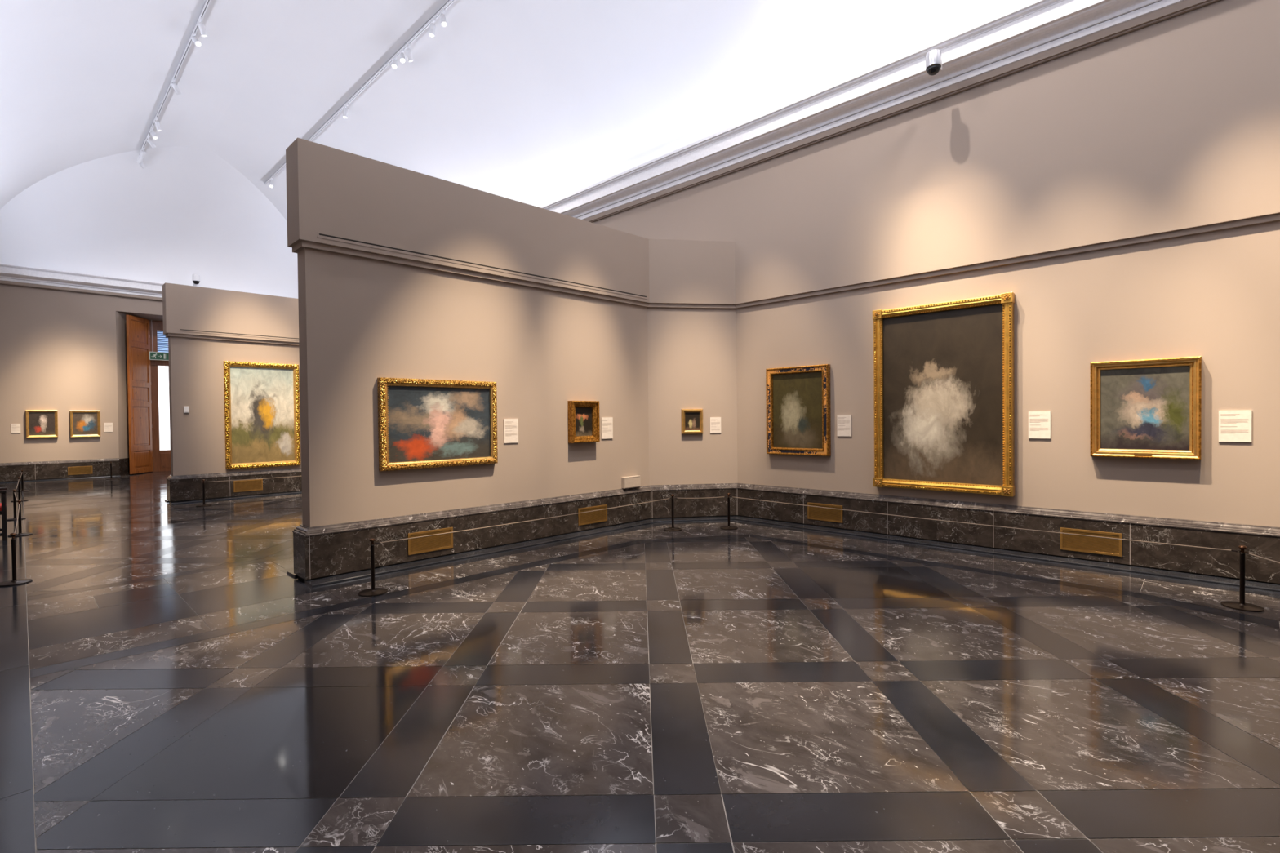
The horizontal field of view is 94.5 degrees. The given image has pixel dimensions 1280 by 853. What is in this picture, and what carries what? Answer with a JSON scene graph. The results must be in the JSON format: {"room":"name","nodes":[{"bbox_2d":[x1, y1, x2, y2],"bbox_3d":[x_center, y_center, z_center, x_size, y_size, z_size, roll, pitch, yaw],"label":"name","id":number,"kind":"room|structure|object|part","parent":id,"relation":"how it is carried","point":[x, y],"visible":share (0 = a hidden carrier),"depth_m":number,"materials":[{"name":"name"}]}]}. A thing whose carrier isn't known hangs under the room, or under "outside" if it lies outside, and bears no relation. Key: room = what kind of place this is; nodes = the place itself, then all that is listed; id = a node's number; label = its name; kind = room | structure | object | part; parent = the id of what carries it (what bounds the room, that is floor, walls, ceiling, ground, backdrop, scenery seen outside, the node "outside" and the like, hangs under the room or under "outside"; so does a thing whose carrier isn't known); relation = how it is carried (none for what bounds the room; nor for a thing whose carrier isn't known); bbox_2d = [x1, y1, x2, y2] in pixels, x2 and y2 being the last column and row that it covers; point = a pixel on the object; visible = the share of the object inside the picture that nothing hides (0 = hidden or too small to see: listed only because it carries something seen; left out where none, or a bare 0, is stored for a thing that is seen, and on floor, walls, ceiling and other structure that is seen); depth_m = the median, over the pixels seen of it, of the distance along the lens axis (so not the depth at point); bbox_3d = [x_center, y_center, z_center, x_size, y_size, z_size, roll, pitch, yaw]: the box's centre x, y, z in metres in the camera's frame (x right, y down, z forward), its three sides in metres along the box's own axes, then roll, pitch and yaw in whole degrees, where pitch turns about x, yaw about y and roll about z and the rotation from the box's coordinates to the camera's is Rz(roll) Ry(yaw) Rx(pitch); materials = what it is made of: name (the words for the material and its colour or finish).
{"room":"museum","nodes":[
{"label":"museum","id":0,"kind":"room"},
{"bbox_2d":[0,284,163,462],"bbox_3d":[-15.433,-1.618,19.648,1.330,6.200,9.200,0,1,44],"label":"wall","id":1,"kind":"structure","parent":0,"point":[63,352],"depth_m":17.26,"materials":[{"name":"beige paint"}]},
{"bbox_2d":[10,423,20,433],"bbox_3d":[-17.459,0.054,16.561,0.013,0.260,0.180,0,1,44],"label":"wall label","id":2,"kind":"object","parent":1,"relation":"attached to","point":[15,428],"visible":1,"depth_m":16.56,"materials":[{"name":"white paper"}]},
{"bbox_2d":[25,409,57,437],"bbox_3d":[-17.078,-0.076,16.913,0.076,0.780,0.640,0,1,44],"label":"painting","id":3,"kind":"object","parent":1,"relation":"attached to","point":[39,423],"visible":1,"depth_m":16.91},
{"bbox_2d":[0,457,129,482],"bbox_3d":[-16.259,1.238,18.521,1.106,0.540,5.870,0,1,44],"label":"baseboard","id":4,"kind":"structure","parent":1,"relation":"attached to","point":[39,470],"depth_m":17.12,"materials":[{"name":"stone"}]},
{"bbox_2d":[67,466,93,475],"bbox_3d":[-16.505,1.295,17.464,0.010,0.240,0.534,0,1,44],"label":"air vent","id":5,"kind":"object","parent":1,"relation":"attached to","point":[77,470],"visible":1,"depth_m":17.46,"materials":[{"name":"gold metal"}]},
{"bbox_2d":[70,410,100,437],"bbox_3d":[-16.453,-0.081,17.567,0.076,0.777,0.650,0,1,44],"label":"painting","id":6,"kind":"object","parent":1,"relation":"attached to","point":[82,423],"visible":1,"depth_m":17.57},
{"bbox_2d":[104,422,112,431],"bbox_3d":[-16.122,0.026,17.960,0.013,0.282,0.190,0,1,44],"label":"wall label","id":7,"kind":"object","parent":1,"relation":"attached to","point":[108,426],"visible":1,"depth_m":17.96,"materials":[{"name":"white paper"}]},
{"bbox_2d":[125,315,171,474],"bbox_3d":[-15.780,-0.996,19.448,0.762,4.976,2.277,0,1,17],"label":"door","id":8,"kind":"structure","parent":1,"relation":"in","point":[148,380],"depth_m":19.13,"materials":[{"name":"brown wood"}]},
{"bbox_3d":[-15.880,-2.981,18.748,0.040,0.700,0.818,-1,1,-10],"label":"panel","id":9,"kind":"part","parent":8,"relation":"part of","materials":[{"name":"brown wood"}]},
{"bbox_3d":[-15.860,-0.992,18.776,0.060,4.930,1.038,-1,1,-10],"label":"frame","id":10,"kind":"part","parent":8,"relation":"part of","materials":[{"name":"brown wood"}]},
{"bbox_3d":[-15.870,-1.951,18.763,0.040,1.080,0.818,-1,1,-10],"label":"panel","id":11,"kind":"part","parent":8,"relation":"part of","materials":[{"name":"brown wood"}]},
{"bbox_3d":[-15.860,-1.021,18.776,0.040,0.460,0.818,-1,1,-10],"label":"panel","id":12,"kind":"part","parent":8,"relation":"part of","materials":[{"name":"brown wood"}]},
{"bbox_3d":[-15.849,-0.011,18.791,0.040,1.240,0.818,-1,1,-10],"label":"panel","id":13,"kind":"part","parent":8,"relation":"part of","materials":[{"name":"brown wood"}]},
{"bbox_3d":[-15.838,1.039,18.805,0.040,0.540,0.818,-1,1,-10],"label":"panel","id":14,"kind":"part","parent":8,"relation":"part of","materials":[{"name":"brown wood"}]},
{"bbox_3d":[-15.651,-1.004,19.870,0.090,4.976,1.520,0,1,44],"label":"frame","id":15,"kind":"part","parent":8,"relation":"part of","materials":[{"name":"brown wood"}]},
{"bbox_3d":[-15.693,-2.748,19.868,0.005,0.860,0.800,0,1,44],"label":"pane","id":16,"kind":"part","parent":8,"relation":"part of","materials":[{"name":"glass"}]},
{"bbox_3d":[-15.819,-0.614,19.681,0.010,2.800,0.280,0,1,44],"label":"glass pane","id":17,"kind":"part","parent":8,"relation":"part of","materials":[{"name":"white glass"}]},
{"bbox_3d":[-15.599,1.121,19.872,0.016,0.480,0.760,0,1,44],"label":"panel","id":18,"kind":"part","parent":8,"relation":"part of","materials":[{"name":"brown wood"}]},
{"bbox_2d":[156,331,168,352],"bbox_3d":[-15.669,-2.741,19.846,0.038,0.834,0.800,0,1,44],"label":"blind","id":19,"kind":"object","parent":1,"relation":"attached to","point":[162,340],"depth_m":19.65,"materials":[{"name":"plastic"}]},
{"bbox_2d":[149,336,168,360],"bbox_3d":[-15.726,-2.824,19.400,0.028,1.305,0.560,0,1,44],"label":"exit sign","id":20,"kind":"object","parent":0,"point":[153,355],"visible":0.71,"depth_m":19.37,"materials":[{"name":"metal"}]},
{"bbox_3d":[-15.729,-2.956,19.399,0.007,1.040,0.408,0,1,44],"label":"hanging rod","id":21,"kind":"part","parent":20,"relation":"part of","materials":[{"name":"metal"}]},
{"bbox_2d":[162,282,301,475],"bbox_3d":[-7.444,-0.711,13.993,2.300,4.380,5.910,0,1,44],"label":"wall","id":22,"kind":"structure","parent":0,"point":[196,359],"depth_m":12.28,"materials":[{"name":"beige paint"}]},
{"bbox_2d":[183,406,189,413],"bbox_3d":[-9.197,-0.342,12.008,0.090,0.135,0.031,-1,1,-45],"label":"wall sensor","id":23,"kind":"object","parent":22,"relation":"attached to","point":[186,409],"visible":1,"depth_m":12.00,"materials":[{"name":"white plastic"}]},
{"bbox_2d":[165,468,302,502],"bbox_3d":[-7.371,1.207,14.071,6.058,0.540,1.323,-1,1,-37],"label":"baseboard","id":24,"kind":"structure","parent":22,"relation":"attached to","point":[181,487],"depth_m":12.43,"materials":[{"name":"stone"}]},
{"bbox_2d":[178,328,298,340],"bbox_3d":[-7.677,-1.980,13.430,4.420,0.057,0.016,-1,1,-45],"label":"trim","id":25,"kind":"structure","parent":22,"relation":"attached to","point":[181,329],"depth_m":12.56,"materials":[{"name":"beige paint"}]},
{"bbox_2d":[233,479,262,492],"bbox_3d":[-8.405,1.269,12.712,0.534,0.240,0.010,-1,1,-45],"label":"air vent","id":26,"kind":"object","parent":22,"relation":"attached to","point":[257,484],"visible":0.99,"depth_m":12.70,"materials":[{"name":"gold metal"}]},
{"bbox_2d":[223,360,300,469],"bbox_3d":[-8.220,-0.248,12.931,1.405,2.276,0.090,-1,1,-45],"label":"landscape painting","id":27,"kind":"object","parent":22,"relation":"attached to","point":[262,427],"visible":1,"depth_m":12.91},
{"bbox_2d":[285,137,649,527],"bbox_3d":[-1.771,-0.682,7.721,0.710,4.380,4.896,0,1,44],"label":"wall","id":28,"kind":"structure","parent":0,"point":[366,314],"depth_m":7.00,"materials":[{"name":"beige paint"}]},
{"bbox_2d":[280,567,295,577],"bbox_3d":[-1.768,1.486,8.538,1.064,0.022,6.055,0,1,34],"label":"trim","id":29,"kind":"structure","parent":28,"relation":"attached to","point":[290,571],"depth_m":6.31,"materials":[{"name":"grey stone"}]},
{"bbox_2d":[408,527,453,555],"bbox_3d":[-2.381,1.303,6.748,0.534,0.240,0.010,-1,1,-44],"label":"air vent","id":30,"kind":"object","parent":28,"relation":"attached to","point":[433,543],"visible":0.98,"depth_m":6.74,"materials":[{"name":"gold metal"}]},
{"bbox_2d":[377,377,497,471],"bbox_3d":[-2.296,-0.035,6.870,1.418,1.009,0.086,-1,1,-44],"label":"painting","id":31,"kind":"object","parent":28,"relation":"attached to","point":[423,423],"visible":1,"depth_m":6.81},
{"bbox_2d":[292,485,651,580],"bbox_3d":[-1.753,1.238,7.746,0.722,0.540,4.902,0,1,44],"label":"baseboard","id":32,"kind":"structure","parent":28,"relation":"attached to","point":[326,550],"depth_m":6.99,"materials":[{"name":"stone"}]},
{"bbox_2d":[621,475,640,488],"bbox_3d":[-0.135,0.843,8.990,0.330,0.170,0.077,-1,1,-44],"label":"box","id":33,"kind":"object","parent":32,"relation":"on","point":[631,482],"visible":1,"depth_m":8.93,"materials":[{"name":"paint"}]},
{"bbox_2d":[316,231,647,299],"bbox_3d":[-1.558,-1.960,7.550,4.670,0.057,0.016,-1,1,-44],"label":"trim","id":34,"kind":"structure","parent":28,"relation":"attached to","point":[322,235],"depth_m":7.03,"materials":[{"name":"beige paint"}]},
{"bbox_2d":[503,418,518,443],"bbox_3d":[-1.645,0.056,7.557,0.205,0.307,0.013,-1,1,-44],"label":"wall label","id":35,"kind":"object","parent":28,"relation":"attached to","point":[510,425],"visible":1,"depth_m":7.55,"materials":[{"name":"white paper"}]},
{"bbox_2d":[567,400,599,443],"bbox_3d":[-0.786,-0.067,8.332,0.489,0.583,0.104,-1,1,-44],"label":"painting","id":36,"kind":"object","parent":28,"relation":"attached to","point":[584,421],"visible":1,"depth_m":8.33},
{"bbox_2d":[577,504,607,525],"bbox_3d":[-0.667,1.257,8.421,0.534,0.240,0.011,-1,1,-44],"label":"air vent","id":37,"kind":"object","parent":28,"relation":"attached to","point":[589,517],"visible":0.98,"depth_m":8.41,"materials":[{"name":"gold metal"}]},
{"bbox_2d":[600,417,613,439],"bbox_3d":[-0.483,0.023,8.692,0.215,0.313,0.013,-1,1,-44],"label":"wall label","id":38,"kind":"object","parent":28,"relation":"attached to","point":[606,423],"visible":1,"depth_m":8.68,"materials":[{"name":"white paper"}]},
{"bbox_2d":[649,483,737,518],"bbox_3d":[0.864,1.187,9.380,1.437,0.540,0.076,-1,1,-8],"label":"baseboard","id":39,"kind":"structure","parent":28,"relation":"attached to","point":[707,507],"depth_m":9.35,"materials":[{"name":"stone"}]},
{"bbox_2d":[0,0,1031,298],"bbox_3d":[-3.380,-6.030,8.024,32.140,3.200,8.660,0,1,44],"label":"ceiling","id":40,"kind":"structure","parent":0,"point":[537,103],"depth_m":11.86,"materials":[{"name":"white paint"}]},
{"bbox_2d":[138,0,210,155],"bbox_3d":[-4.456,-7.473,7.399,26.700,0.123,0.047,0,1,44],"label":"rail","id":41,"kind":"object","parent":40,"relation":"hanging from","point":[206,3],"visible":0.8,"depth_m":12.25,"materials":[{"name":"white metal"}]},
{"bbox_2d":[136,155,142,164],"bbox_3d":[-13.595,-7.299,16.112,0.199,0.286,0.102,0,1,13],"label":"spotlight","id":42,"kind":"object","parent":41,"relation":"hanging from","point":[139,160],"visible":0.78,"depth_m":16.08,"materials":[{"name":"white plastic"}]},
{"bbox_2d":[139,146,145,159],"bbox_3d":[-13.302,-7.298,15.842,0.202,0.286,0.096,0,1,26],"label":"spotlight","id":43,"kind":"object","parent":41,"relation":"hanging from","point":[142,153],"visible":1,"depth_m":15.82,"materials":[{"name":"white plastic"}]},
{"bbox_2d":[138,162,146,168],"bbox_3d":[-13.820,-7.308,16.426,0.152,0.272,0.198,0,1,44],"label":"spotlight","id":44,"kind":"object","parent":41,"relation":"hanging from","point":[143,166],"visible":0.61,"depth_m":16.43,"materials":[{"name":"white plastic"}]},
{"bbox_2d":[146,134,155,148],"bbox_3d":[-12.579,-7.305,15.226,0.136,0.270,0.212,0,1,11],"label":"spotlight","id":45,"kind":"object","parent":41,"relation":"hanging from","point":[149,141],"visible":1,"depth_m":15.19,"materials":[{"name":"white plastic"}]},
{"bbox_2d":[150,127,157,139],"bbox_3d":[-12.122,-7.297,14.750,0.208,0.283,0.097,0,1,15],"label":"spotlight","id":46,"kind":"object","parent":41,"relation":"hanging from","point":[153,133],"visible":1,"depth_m":14.72,"materials":[{"name":"white plastic"}]},
{"bbox_2d":[154,116,161,131],"bbox_3d":[-11.633,-7.291,14.294,0.142,0.291,0.144,0,1,44],"label":"spotlight","id":47,"kind":"object","parent":41,"relation":"hanging from","point":[157,122],"visible":1,"depth_m":14.27,"materials":[{"name":"white plastic"}]},
{"bbox_2d":[171,78,182,94],"bbox_3d":[-9.989,-7.302,12.740,0.120,0.259,0.234,-1,1,-4],"label":"spotlight","id":48,"kind":"object","parent":41,"relation":"hanging from","point":[174,84],"visible":1,"depth_m":12.71,"materials":[{"name":"white plastic"}]},
{"bbox_2d":[191,31,201,46],"bbox_3d":[-8.388,-7.295,11.179,0.241,0.263,0.096,0,1,27],"label":"spotlight","id":49,"kind":"object","parent":41,"relation":"hanging from","point":[194,39],"visible":1,"depth_m":11.15,"materials":[{"name":"white plastic"}]},
{"bbox_2d":[197,17,207,36],"bbox_3d":[-7.980,-7.280,10.805,0.140,0.292,0.144,0,1,44],"label":"spotlight","id":50,"kind":"object","parent":41,"relation":"hanging from","point":[202,27],"visible":1,"depth_m":10.78,"materials":[{"name":"white plastic"}]},
{"bbox_2d":[264,0,455,185],"bbox_3d":[-2.111,-7.382,9.130,25.700,0.123,0.047,0,1,44],"label":"rail","id":51,"kind":"object","parent":40,"relation":"hanging from","point":[448,2],"visible":0.86,"depth_m":12.41,"materials":[{"name":"white metal"}]},
{"bbox_2d":[269,178,273,187],"bbox_3d":[-10.944,-7.212,17.564,0.096,0.278,0.221,-1,1,-35],"label":"spotlight","id":52,"kind":"object","parent":51,"relation":"hanging from","point":[271,185],"visible":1,"depth_m":17.52,"materials":[{"name":"white plastic"}]},
{"bbox_2d":[342,103,348,118],"bbox_3d":[-6.711,-7.192,13.509,0.140,0.292,0.125,0,1,44],"label":"spotlight","id":53,"kind":"object","parent":51,"relation":"hanging from","point":[345,113],"visible":1,"depth_m":13.48,"materials":[{"name":"white plastic"}]},
{"bbox_2d":[391,55,397,69],"bbox_3d":[-4.847,-7.194,11.717,0.105,0.275,0.221,-1,1,-13],"label":"spotlight","id":54,"kind":"object","parent":51,"relation":"hanging from","point":[394,64],"visible":1,"depth_m":11.68,"materials":[{"name":"white plastic"}]},
{"bbox_2d":[399,48,405,62],"bbox_3d":[-4.623,-7.192,11.517,0.096,0.279,0.219,-1,1,-26],"label":"spotlight","id":55,"kind":"object","parent":51,"relation":"hanging from","point":[402,55],"visible":1,"depth_m":11.48,"materials":[{"name":"white plastic"}]},
{"bbox_2d":[405,43,413,62],"bbox_3d":[-4.437,-7.187,11.402,0.141,0.289,0.160,0,1,44],"label":"spotlight","id":56,"kind":"object","parent":51,"relation":"hanging from","point":[408,51],"visible":1,"depth_m":11.37,"materials":[{"name":"white plastic"}]},
{"bbox_2d":[428,17,435,37],"bbox_3d":[-3.746,-7.183,10.677,0.140,0.292,0.125,0,1,44],"label":"spotlight","id":57,"kind":"object","parent":51,"relation":"hanging from","point":[432,29],"visible":1,"depth_m":10.65,"materials":[{"name":"white plastic"}]},
{"bbox_2d":[440,8,447,26],"bbox_3d":[-3.470,-7.183,10.426,0.186,0.289,0.104,0,1,44],"label":"spotlight","id":58,"kind":"object","parent":51,"relation":"hanging from","point":[442,17],"visible":1,"depth_m":10.40,"materials":[{"name":"white plastic"}]},
{"bbox_2d":[0,471,1279,852],"bbox_3d":[-3.876,1.618,8.615,34.100,0.200,9.300,0,1,44],"label":"floor","id":59,"kind":"structure","parent":0,"point":[166,686],"depth_m":3.42,"materials":[{"name":"brown stone"}]},
{"bbox_2d":[0,487,7,541],"bbox_3d":[-9.123,1.120,8.173,0.600,0.920,0.530,0,1,44],"label":"armchair","id":60,"kind":"object","parent":59,"relation":"on","point":[2,490],"visible":1,"depth_m":8.15,"materials":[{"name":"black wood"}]},
{"bbox_3d":[-8.764,1.241,8.158,0.040,0.670,0.040,0,1,44],"label":"leg","id":61,"kind":"part","parent":60,"relation":"part of","materials":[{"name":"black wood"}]},
{"bbox_3d":[-9.317,0.902,8.360,0.060,0.035,0.520,0,1,44],"label":"armrest","id":62,"kind":"part","parent":60,"relation":"part of","materials":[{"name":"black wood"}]},
{"bbox_3d":[-9.155,1.240,8.531,0.040,0.670,0.040,0,1,44],"label":"leg","id":63,"kind":"part","parent":60,"relation":"part of","materials":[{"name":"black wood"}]},
{"bbox_2d":[0,533,32,586],"bbox_3d":[-6.316,1.327,5.973,0.254,0.509,0.254,0,1,44],"label":"barrier post","id":64,"kind":"object","parent":59,"relation":"on","point":[20,581],"visible":1,"depth_m":5.96,"materials":[{"name":"brown metal"}]},
{"bbox_3d":[-6.318,1.103,5.970,0.053,0.061,0.053,0,1,44],"label":"knob","id":65,"kind":"part","parent":64,"relation":"part of","materials":[{"name":"brown metal"}]},
{"bbox_2d":[14,503,20,533],"bbox_3d":[-7.642,1.145,7.263,3.641,0.062,0.014,0,1,44],"label":"rope","id":66,"kind":"object","parent":64,"relation":"attached to","point":[19,504],"visible":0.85,"depth_m":7.47,"materials":[{"name":"brown fabric"}]},
{"bbox_2d":[6,488,26,520],"bbox_3d":[-10.552,1.314,9.993,0.254,0.509,0.254,0,1,44],"label":"barrier post","id":67,"kind":"object","parent":59,"relation":"on","point":[15,517],"visible":0.88,"depth_m":9.98,"materials":[{"name":"brown metal"}]},
{"bbox_2d":[10,476,28,502],"bbox_3d":[-12.984,1.306,12.385,0.254,0.509,0.254,0,1,44],"label":"barrier post","id":68,"kind":"object","parent":59,"relation":"on","point":[18,477],"visible":0.91,"depth_m":12.37,"materials":[{"name":"brown metal"}]},
{"bbox_2d":[7,500,32,537],"bbox_3d":[-8.964,1.318,8.558,0.254,0.509,0.254,0,1,44],"label":"barrier post","id":69,"kind":"object","parent":59,"relation":"on","point":[20,534],"visible":0.92,"depth_m":8.55,"materials":[{"name":"brown metal"}]},
{"bbox_2d":[15,470,29,492],"bbox_3d":[-14.807,1.299,14.196,0.254,0.509,0.254,0,1,44],"label":"barrier post","id":70,"kind":"object","parent":59,"relation":"on","point":[22,478],"visible":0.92,"depth_m":14.19,"materials":[{"name":"brown metal"}]},
{"bbox_2d":[105,462,117,479],"bbox_3d":[-15.197,1.263,17.016,0.254,0.509,0.254,0,1,44],"label":"barrier post","id":71,"kind":"object","parent":59,"relation":"on","point":[110,463],"visible":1,"depth_m":17.00,"materials":[{"name":"brown metal"}]},
{"bbox_2d":[195,479,212,506],"bbox_3d":[-8.377,1.272,11.372,0.254,0.509,0.254,0,1,44],"label":"barrier post","id":72,"kind":"object","parent":59,"relation":"on","point":[203,480],"visible":1,"depth_m":11.36,"materials":[{"name":"brown metal"}]},
{"bbox_2d":[205,475,301,482],"bbox_3d":[-6.990,1.040,12.780,0.014,0.024,3.901,0,1,45],"label":"rope","id":73,"kind":"object","parent":72,"relation":"attached to","point":[295,476],"visible":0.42,"depth_m":11.92,"materials":[{"name":"brown fabric"}]},
{"bbox_2d":[358,537,387,596],"bbox_3d":[-2.486,1.293,5.509,0.254,0.509,0.254,0,1,44],"label":"barrier post","id":74,"kind":"object","parent":59,"relation":"on","point":[372,592],"visible":1,"depth_m":5.50,"materials":[{"name":"brown metal"}]},
{"bbox_3d":[-2.488,1.069,5.506,0.053,0.061,0.053,0,1,44],"label":"knob","id":75,"kind":"part","parent":74,"relation":"part of","materials":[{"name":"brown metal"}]},
{"bbox_2d":[375,497,671,544],"bbox_3d":[-1.012,1.060,6.972,4.102,0.024,0.014,-1,1,-45],"label":"rope","id":76,"kind":"object","parent":74,"relation":"attached to","point":[668,498],"visible":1,"depth_m":6.52,"materials":[{"name":"grey fabric"}]},
{"bbox_2d":[664,494,681,531],"bbox_3d":[0.467,1.220,8.440,0.254,0.509,0.254,-1,1,-1],"label":"barrier post","id":77,"kind":"object","parent":59,"relation":"on","point":[673,528],"visible":1,"depth_m":8.43,"materials":[{"name":"brown metal"}]},
{"bbox_2d":[674,496,726,498],"bbox_3d":[0.870,1.019,8.478,0.756,0.024,0.014,-1,1,-6],"label":"rope","id":78,"kind":"object","parent":77,"relation":"attached to","point":[722,496],"visible":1,"depth_m":8.47,"materials":[{"name":"grey fabric"}]},
{"bbox_2d":[720,493,737,529],"bbox_3d":[1.278,1.211,8.522,0.254,0.509,0.254,-1,1,-1],"label":"barrier post","id":79,"kind":"object","parent":59,"relation":"on","point":[724,527],"visible":1,"depth_m":8.51,"materials":[{"name":"brown metal"}]},
{"bbox_2d":[1220,545,1264,612],"bbox_3d":[4.927,1.225,4.843,0.254,0.509,0.254,0,1,44],"label":"barrier post","id":80,"kind":"object","parent":59,"relation":"on","point":[1242,605],"visible":1,"depth_m":4.83,"materials":[{"name":"brown metal"}]},
{"bbox_2d":[729,496,1237,551],"bbox_3d":[3.100,1.021,6.680,0.014,0.024,5.122,-1,1,-45],"label":"rope","id":81,"kind":"object","parent":80,"relation":"attached to","point":[1232,550],"visible":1,"depth_m":5.95,"materials":[{"name":"grey fabric"}]},
{"bbox_3d":[4.925,1.001,4.840,0.053,0.061,0.053,0,1,44],"label":"knob","id":82,"kind":"part","parent":80,"relation":"part of","materials":[{"name":"brown metal"}]},
{"bbox_3d":[4.785,1.239,3.927,0.254,0.509,0.254,-1,1,-1],"label":"barrier post","id":83,"kind":"object","parent":59,"relation":"on","visible":0},
{"bbox_2d":[1244,551,1279,563],"bbox_3d":[4.854,1.035,4.382,0.014,0.024,0.867,0,1,9],"label":"rope","id":84,"kind":"object","parent":83,"relation":"attached to","point":[1245,552],"visible":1,"depth_m":4.66,"materials":[{"name":"grey fabric"}]},
{"bbox_2d":[647,239,737,485],"bbox_3d":[0.303,-0.734,9.884,2.420,4.380,1.150,0,1,44],"label":"wall","id":85,"kind":"structure","parent":0,"point":[691,310],"depth_m":9.36,"materials":[{"name":"beige paint"}]},
{"bbox_2d":[681,408,702,434],"bbox_3d":[0.829,-0.080,9.367,0.341,0.391,0.060,-1,1,-8],"label":"painting","id":86,"kind":"object","parent":85,"relation":"attached to","point":[691,419],"visible":1,"depth_m":9.36},
{"bbox_2d":[710,417,720,432],"bbox_3d":[1.205,-0.022,9.443,0.176,0.250,0.013,-1,1,-8],"label":"wall label","id":87,"kind":"object","parent":85,"relation":"attached to","point":[715,422],"visible":1,"depth_m":9.44,"materials":[{"name":"white paper"}]},
{"bbox_2d":[591,0,1279,527],"bbox_3d":[-0.638,-1.540,11.704,33.700,5.960,0.350,0,1,44],"label":"wall","id":88,"kind":"structure","parent":0,"point":[1165,244],"depth_m":6.50,"materials":[{"name":"beige paint"}]},
{"bbox_2d":[0,475,120,502],"bbox_3d":[-3.300,1.508,8.132,32.060,0.022,8.660,0,1,44],"label":"trim","id":89,"kind":"structure","parent":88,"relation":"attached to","point":[2,483],"depth_m":16.91,"materials":[{"name":"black stone"}]},
{"bbox_2d":[191,273,199,285],"bbox_3d":[-14.336,-4.737,19.105,0.352,0.335,0.205,0,1,44],"label":"security camera","id":90,"kind":"object","parent":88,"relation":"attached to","point":[195,277],"visible":1,"depth_m":18.99,"materials":[{"name":"white plastic"}]},
{"bbox_2d":[169,491,302,505],"bbox_3d":[-4.781,1.476,11.467,7.110,0.022,5.882,0,1,44],"label":"trim","id":91,"kind":"structure","parent":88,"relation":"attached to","point":[197,501],"depth_m":12.39,"materials":[{"name":"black stone"}]},
{"bbox_2d":[0,0,1219,301],"bbox_3d":[-3.361,-4.223,8.050,32.060,0.515,8.660,0,1,44],"label":"trim","id":92,"kind":"structure","parent":88,"relation":"attached to","point":[1033,33],"depth_m":7.77,"materials":[{"name":"white paint"}]},
{"bbox_2d":[304,515,1279,599],"bbox_3d":[1.669,1.497,5.227,8.120,0.022,5.995,0,1,44],"label":"trim","id":93,"kind":"structure","parent":88,"relation":"attached to","point":[328,583],"depth_m":6.72,"materials":[{"name":"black stone"}]},
{"bbox_2d":[765,364,831,456],"bbox_3d":[2.308,-0.231,8.713,1.004,1.300,0.091,0,1,44],"label":"painting","id":94,"kind":"object","parent":88,"relation":"attached to","point":[797,399],"visible":1,"depth_m":8.69},
{"bbox_2d":[807,502,843,523],"bbox_3d":[2.623,1.221,8.406,0.534,0.240,0.010,0,1,44],"label":"air vent","id":95,"kind":"object","parent":88,"relation":"attached to","point":[813,513],"visible":0.97,"depth_m":8.40,"materials":[{"name":"gold metal"}]},
{"bbox_2d":[836,414,851,436],"bbox_3d":[2.849,-0.013,8.255,0.205,0.299,0.013,0,1,44],"label":"wall label","id":96,"kind":"object","parent":88,"relation":"attached to","point":[844,421],"visible":1,"depth_m":8.25,"materials":[{"name":"white paper"}]},
{"bbox_2d":[925,48,942,75],"bbox_3d":[3.428,-4.194,6.875,0.164,0.262,0.282,0,1,44],"label":"security camera","id":97,"kind":"object","parent":88,"relation":"attached to","point":[933,57],"visible":1,"depth_m":6.78,"materials":[{"name":"white plastic"}]},
{"bbox_2d":[872,292,1014,496],"bbox_3d":[3.705,-0.367,7.348,1.606,2.338,0.130,0,1,44],"label":"painting","id":98,"kind":"object","parent":88,"relation":"attached to","point":[944,376],"visible":1,"depth_m":7.30,"materials":[{"name":"grey paint"}]},
{"bbox_2d":[737,483,1279,584],"bbox_3d":[3.738,1.185,7.391,6.068,0.540,0.076,0,1,44],"label":"baseboard","id":99,"kind":"structure","parent":88,"relation":"attached to","point":[1264,541],"depth_m":6.68,"materials":[{"name":"stone"}]},
{"bbox_2d":[1028,411,1050,438],"bbox_3d":[4.503,-0.017,6.675,0.210,0.304,0.013,0,1,44],"label":"wall label","id":100,"kind":"object","parent":88,"relation":"attached to","point":[1039,422],"visible":1,"depth_m":6.67,"materials":[{"name":"white paper"}]},
{"bbox_2d":[1059,527,1122,556],"bbox_3d":[4.806,1.230,6.321,0.534,0.240,0.010,0,1,44],"label":"air vent","id":101,"kind":"object","parent":88,"relation":"attached to","point":[1104,546],"visible":0.97,"depth_m":6.31,"materials":[{"name":"gold metal"}]},
{"bbox_2d":[1089,355,1201,459],"bbox_3d":[5.122,-0.180,6.026,0.857,0.999,0.090,0,1,44],"label":"painting","id":102,"kind":"object","parent":88,"relation":"attached to","point":[1141,408],"visible":1,"depth_m":6.01,"materials":[{"name":"multicoloured paint"}]},
{"bbox_2d":[1218,410,1251,442],"bbox_3d":[5.628,-0.003,5.601,0.220,0.298,0.013,0,1,44],"label":"wall label","id":103,"kind":"object","parent":88,"relation":"attached to","point":[1233,425],"visible":1,"depth_m":5.59,"materials":[{"name":"white paper"}]}
]}

